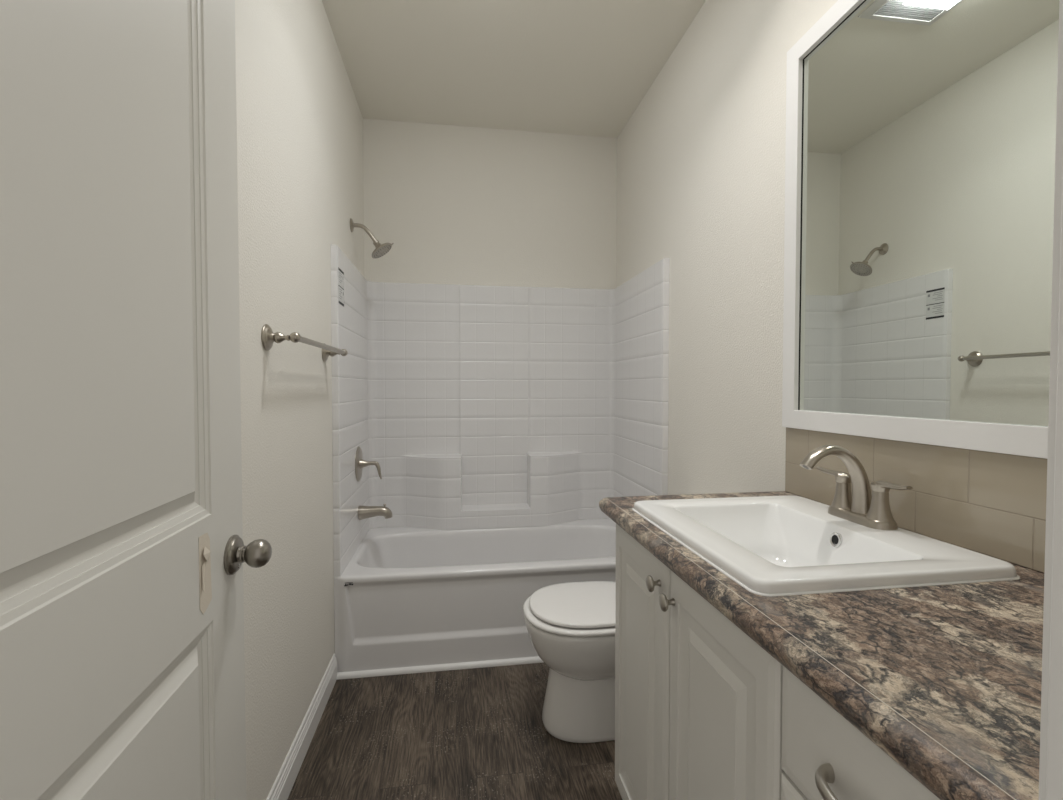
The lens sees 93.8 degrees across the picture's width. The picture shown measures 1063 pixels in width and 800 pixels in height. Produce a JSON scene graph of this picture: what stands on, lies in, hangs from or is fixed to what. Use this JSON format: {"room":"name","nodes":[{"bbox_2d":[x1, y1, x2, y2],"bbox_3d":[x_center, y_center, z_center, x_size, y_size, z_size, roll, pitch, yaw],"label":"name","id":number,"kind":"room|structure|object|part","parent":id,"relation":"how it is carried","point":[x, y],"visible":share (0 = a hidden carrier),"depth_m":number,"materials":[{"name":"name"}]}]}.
{"room":"bathroom","nodes":[
{"label":"bathroom","id":0,"kind":"room"},
{"bbox_2d":[235,0,363,799],"bbox_3d":[-0.827,-0.187,1.533,0.120,2.808,2.997,0,1,-9],"label":"wall","id":1,"kind":"structure","parent":0,"point":[300,119],"depth_m":1.59,"materials":[{"name":"white paint"}]},
{"bbox_2d":[266,654,336,799],"bbox_3d":[-0.701,1.174,1.178,0.014,0.106,1.970,0,1,-9],"label":"baseboard","id":2,"kind":"structure","parent":1,"relation":"attached to","point":[283,784],"depth_m":1.69,"materials":[{"name":"white paint"}]},
{"bbox_2d":[261,324,347,361],"bbox_3d":[-0.747,-0.184,1.710,0.091,0.075,0.692,0,1,-9],"label":"towel bar","id":3,"kind":"object","parent":1,"relation":"attached to","point":[268,337],"visible":1,"depth_m":1.40,"materials":[{"name":"silver metal"}]},
{"bbox_3d":[-0.715,-0.176,1.403,0.062,0.075,0.075,0,1,-9],"label":"post","id":4,"kind":"part","parent":3,"relation":"part of","materials":[{"name":"silver metal"}]},
{"bbox_3d":[-0.807,-0.191,2.012,0.062,0.075,0.075,0,1,-9],"label":"post","id":5,"kind":"part","parent":3,"relation":"part of","materials":[{"name":"silver metal"}]},
{"bbox_2d":[350,218,393,258],"bbox_3d":[-0.815,-0.828,2.549,0.210,0.195,0.121,0,1,-9],"label":"showerhead","id":6,"kind":"object","parent":1,"relation":"attached to","point":[381,249],"visible":1,"depth_m":2.54,"materials":[{"name":"silver metal"}]},
{"bbox_3d":[-0.852,-0.851,2.545,0.129,0.102,0.020,0,1,-9],"label":"arm","id":7,"kind":"part","parent":6,"relation":"part of","materials":[{"name":"silver metal"}]},
{"bbox_2d":[287,662,621,799],"bbox_3d":[0.091,1.262,0.987,1.764,0.060,4.420,0,1,-9],"label":"floor","id":8,"kind":"structure","parent":0,"point":[473,733],"depth_m":1.74,"materials":[{"name":"brown wood"}]},
{"bbox_2d":[331,244,668,672],"bbox_3d":[-0.160,0.257,2.634,1.523,1.866,0.798,0,1,-9],"label":"shower","id":9,"kind":"object","parent":8,"relation":"on","point":[497,422],"visible":0.86,"depth_m":2.90,"materials":[{"name":"white plastic"}]},
{"bbox_2d":[338,267,343,305],"bbox_3d":[-0.839,-0.496,2.192,0.001,0.153,0.102,0,1,-9],"label":"instruction label","id":10,"kind":"object","parent":9,"relation":"attached to","point":[340,272],"visible":1,"depth_m":2.19,"materials":[{"name":"white paper"}]},
{"bbox_2d":[355,447,381,480],"bbox_3d":[-0.834,0.329,2.571,0.117,0.178,0.178,0,1,-9],"label":"shower valve","id":11,"kind":"object","parent":9,"relation":"attached to","point":[360,463],"visible":1,"depth_m":2.55,"materials":[{"name":"silver metal"}]},
{"bbox_3d":[-0.815,0.364,2.575,0.079,0.096,0.024,0,1,-9],"label":"lever","id":12,"kind":"part","parent":11,"relation":"part of","materials":[{"name":"silver metal"}]},
{"bbox_2d":[358,503,392,519],"bbox_3d":[-0.810,0.580,2.585,0.170,0.080,0.074,0,1,-9],"label":"tub spout","id":13,"kind":"object","parent":9,"relation":"attached to","point":[364,512],"visible":1,"depth_m":2.56,"materials":[{"name":"silver metal"}]},
{"bbox_2d":[337,656,542,679],"bbox_3d":[-0.100,1.189,2.257,1.495,0.022,0.017,0,1,-9],"label":"trim","id":14,"kind":"structure","parent":9,"relation":"attached to","point":[525,660],"depth_m":2.21,"materials":[{"name":"white paint"}]},
{"bbox_2d":[342,518,615,574],"bbox_3d":[-0.161,0.927,2.658,1.520,0.346,0.782,0,1,-9],"label":"basin","id":15,"kind":"object","parent":9,"relation":"in","point":[569,546],"depth_m":2.85,"materials":[{"name":"white ceramic"}]},
{"bbox_2d":[523,581,615,742],"bbox_3d":[0.340,0.826,1.892,0.745,0.766,0.450,0,1,-9],"label":"toilet","id":16,"kind":"object","parent":8,"relation":"on","point":[570,627],"visible":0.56,"depth_m":1.76,"materials":[{"name":"white ceramic"}]},
{"bbox_3d":[0.218,0.784,1.873,0.499,0.018,0.402,0,1,-9],"label":"seat","id":17,"kind":"part","parent":16,"relation":"part of","materials":[{"name":"white plastic"}]},
{"bbox_3d":[0.252,0.900,1.881,0.560,0.208,0.390,0,1,-9],"label":"bowl","id":18,"kind":"part","parent":16,"relation":"part of","materials":[{"name":"white ceramic"}]},
{"bbox_3d":[0.227,0.760,1.873,0.471,0.018,0.372,0,1,-9],"label":"lid","id":19,"kind":"part","parent":16,"relation":"part of","materials":[{"name":"white"}]},
{"bbox_2d":[615,524,939,799],"bbox_3d":[0.569,0.785,0.920,0.593,0.896,1.096,0,1,-9],"label":"vanity cabinet","id":20,"kind":"object","parent":8,"relation":"on","point":[703,711],"visible":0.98,"depth_m":0.87,"materials":[{"name":"white wood"}]},
{"bbox_3d":[0.268,0.714,1.229,0.020,0.743,0.353,0,1,-9],"label":"door","id":21,"kind":"part","parent":20,"relation":"part of","materials":[{"name":"white wood"}]},
{"bbox_3d":[0.265,0.398,1.080,0.028,0.035,0.035,0,1,-9],"label":"knob","id":22,"kind":"part","parent":20,"relation":"part of","materials":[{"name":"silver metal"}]},
{"bbox_3d":[0.276,0.411,1.010,0.028,0.035,0.035,0,1,-9],"label":"knob","id":23,"kind":"part","parent":20,"relation":"part of","materials":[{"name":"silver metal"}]},
{"bbox_3d":[0.322,0.723,0.873,0.020,0.743,0.356,0,1,-9],"label":"door","id":24,"kind":"part","parent":20,"relation":"part of","materials":[{"name":"white wood"}]},
{"bbox_3d":[0.374,0.661,0.521,0.020,0.284,0.344,0,1,-9],"label":"drawer","id":25,"kind":"part","parent":20,"relation":"part of","materials":[{"name":"white wood"}]},
{"bbox_2d":[599,491,1043,799],"bbox_3d":[0.569,0.315,0.921,0.591,0.043,1.126,0,1,-9],"label":"countertop","id":26,"kind":"structure","parent":20,"relation":"on","point":[945,680],"depth_m":0.59,"materials":[{"name":"brown stone"}]},
{"bbox_2d":[632,495,1019,596],"bbox_3d":[0.539,0.333,1.065,0.487,0.128,0.566,0,1,-9],"label":"sink","id":27,"kind":"object","parent":26,"relation":"in","point":[786,545],"visible":0.92,"depth_m":0.98,"materials":[{"name":"white ceramic"}]},
{"bbox_2d":[800,445,912,529],"bbox_3d":[0.718,0.183,1.114,0.199,0.169,0.199,1,2,32],"label":"faucet","id":28,"kind":"object","parent":27,"relation":"on","point":[862,507],"visible":1,"depth_m":1.09,"materials":[{"name":"silver metal"}]},
{"bbox_3d":[0.723,0.177,1.188,0.030,0.023,0.090,0,1,-9],"label":"lever","id":29,"kind":"part","parent":28,"relation":"part of","materials":[{"name":"silver metal"}]},
{"bbox_3d":[0.676,0.181,1.099,0.170,0.164,0.050,0,1,-9],"label":"spout","id":30,"kind":"part","parent":28,"relation":"part of","materials":[{"name":"silver metal"}]},
{"bbox_3d":[0.727,0.218,1.159,0.060,0.089,0.060,0,1,-9],"label":"handle","id":31,"kind":"part","parent":28,"relation":"part of","materials":[{"name":"silver metal"}]},
{"bbox_3d":[0.735,0.259,1.109,0.061,0.018,0.164,0,1,-9],"label":"plate","id":32,"kind":"part","parent":28,"relation":"part of","materials":[{"name":"silver metal"}]},
{"bbox_3d":[0.742,0.221,1.058,0.060,0.089,0.060,0,1,-9],"label":"handle","id":33,"kind":"part","parent":28,"relation":"part of","materials":[{"name":"silver metal"}]},
{"bbox_3d":[0.747,0.181,1.027,0.030,0.023,0.090,0,1,-9],"label":"lever","id":34,"kind":"part","parent":28,"relation":"part of","materials":[{"name":"silver metal"}]},
{"bbox_3d":[0.347,0.443,0.520,0.036,0.022,0.149,0,1,-9],"label":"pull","id":35,"kind":"part","parent":20,"relation":"part of","materials":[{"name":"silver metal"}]},
{"bbox_3d":[0.374,0.437,0.516,0.020,0.153,0.344,0,1,-9],"label":"drawer","id":36,"kind":"part","parent":20,"relation":"part of","materials":[{"name":"white wood"}]},
{"bbox_2d":[363,119,616,288],"bbox_3d":[-0.228,-0.225,3.077,1.524,2.808,0.120,0,1,-9],"label":"wall","id":37,"kind":"structure","parent":0,"point":[457,205],"depth_m":2.99,"materials":[{"name":"white paint"}]},
{"bbox_2d":[322,0,705,137],"bbox_3d":[-0.015,-1.633,1.619,1.764,0.080,2.997,0,1,-9],"label":"ceiling","id":38,"kind":"structure","parent":0,"point":[572,67],"depth_m":2.33,"materials":[{"name":"white paint"}]},
{"bbox_2d":[617,0,837,494],"bbox_3d":[0.798,-0.193,1.777,0.120,2.808,2.997,0,1,-9],"label":"wall","id":39,"kind":"structure","parent":0,"point":[701,156],"depth_m":1.88,"materials":[{"name":"white paint"}]},
{"bbox_2d":[785,427,1046,572],"bbox_3d":[0.858,0.192,0.958,0.009,0.199,1.116,0,1,-9],"label":"tile backsplash","id":40,"kind":"structure","parent":39,"relation":"attached to","point":[992,504],"depth_m":1.00,"materials":[{"name":"beige tile"}]},
{"bbox_2d":[782,0,1058,458],"bbox_3d":[0.852,-0.463,0.943,0.019,1.117,1.119,0,1,-9],"label":"framed mirror","id":41,"kind":"object","parent":39,"relation":"attached to","point":[920,151],"visible":1,"depth_m":1.06,"materials":[{"name":"white mirror"}]},
{"bbox_3d":[0.200,-0.154,0.228,1.524,2.808,0.110,0,1,-9],"label":"wall","id":42,"kind":"structure","parent":0,"visible":0},
{"bbox_2d":[0,0,271,799],"bbox_3d":[-0.484,0.186,0.563,0.144,2.088,0.756,0,1,-10],"label":"door","id":43,"kind":"structure","parent":42,"relation":"in","point":[120,390],"depth_m":0.58,"materials":[{"name":"white paint"}]},
{"bbox_2d":[199,533,211,613],"bbox_3d":[-0.513,0.273,0.787,0.007,0.124,0.040,0,1,-11],"label":"door latch plate","id":44,"kind":"object","parent":43,"relation":"attached to","point":[205,588],"visible":1,"depth_m":0.78,"materials":[{"name":"beige"}]},
{"bbox_3d":[-0.503,0.276,0.892,0.065,0.069,0.069,0,1,-10],"label":"knob","id":45,"kind":"part","parent":43,"relation":"part of","materials":[{"name":"silver metal"}]},
{"bbox_2d":[1039,0,1062,799],"bbox_3d":[-0.050,0.160,0.261,0.886,2.180,0.014,0,1,-9],"label":"trim","id":46,"kind":"structure","parent":42,"relation":"attached to","point":[1059,115],"depth_m":0.31,"materials":[{"name":"white paint"}]},
{"bbox_2d":[1046,168,1062,799],"bbox_3d":[-0.041,0.185,0.200,0.793,2.133,0.116,0,1,-9],"label":"trim","id":47,"kind":"structure","parent":42,"relation":"attached to","point":[1054,773],"depth_m":0.31,"materials":[{"name":"white paint"}]}
]}

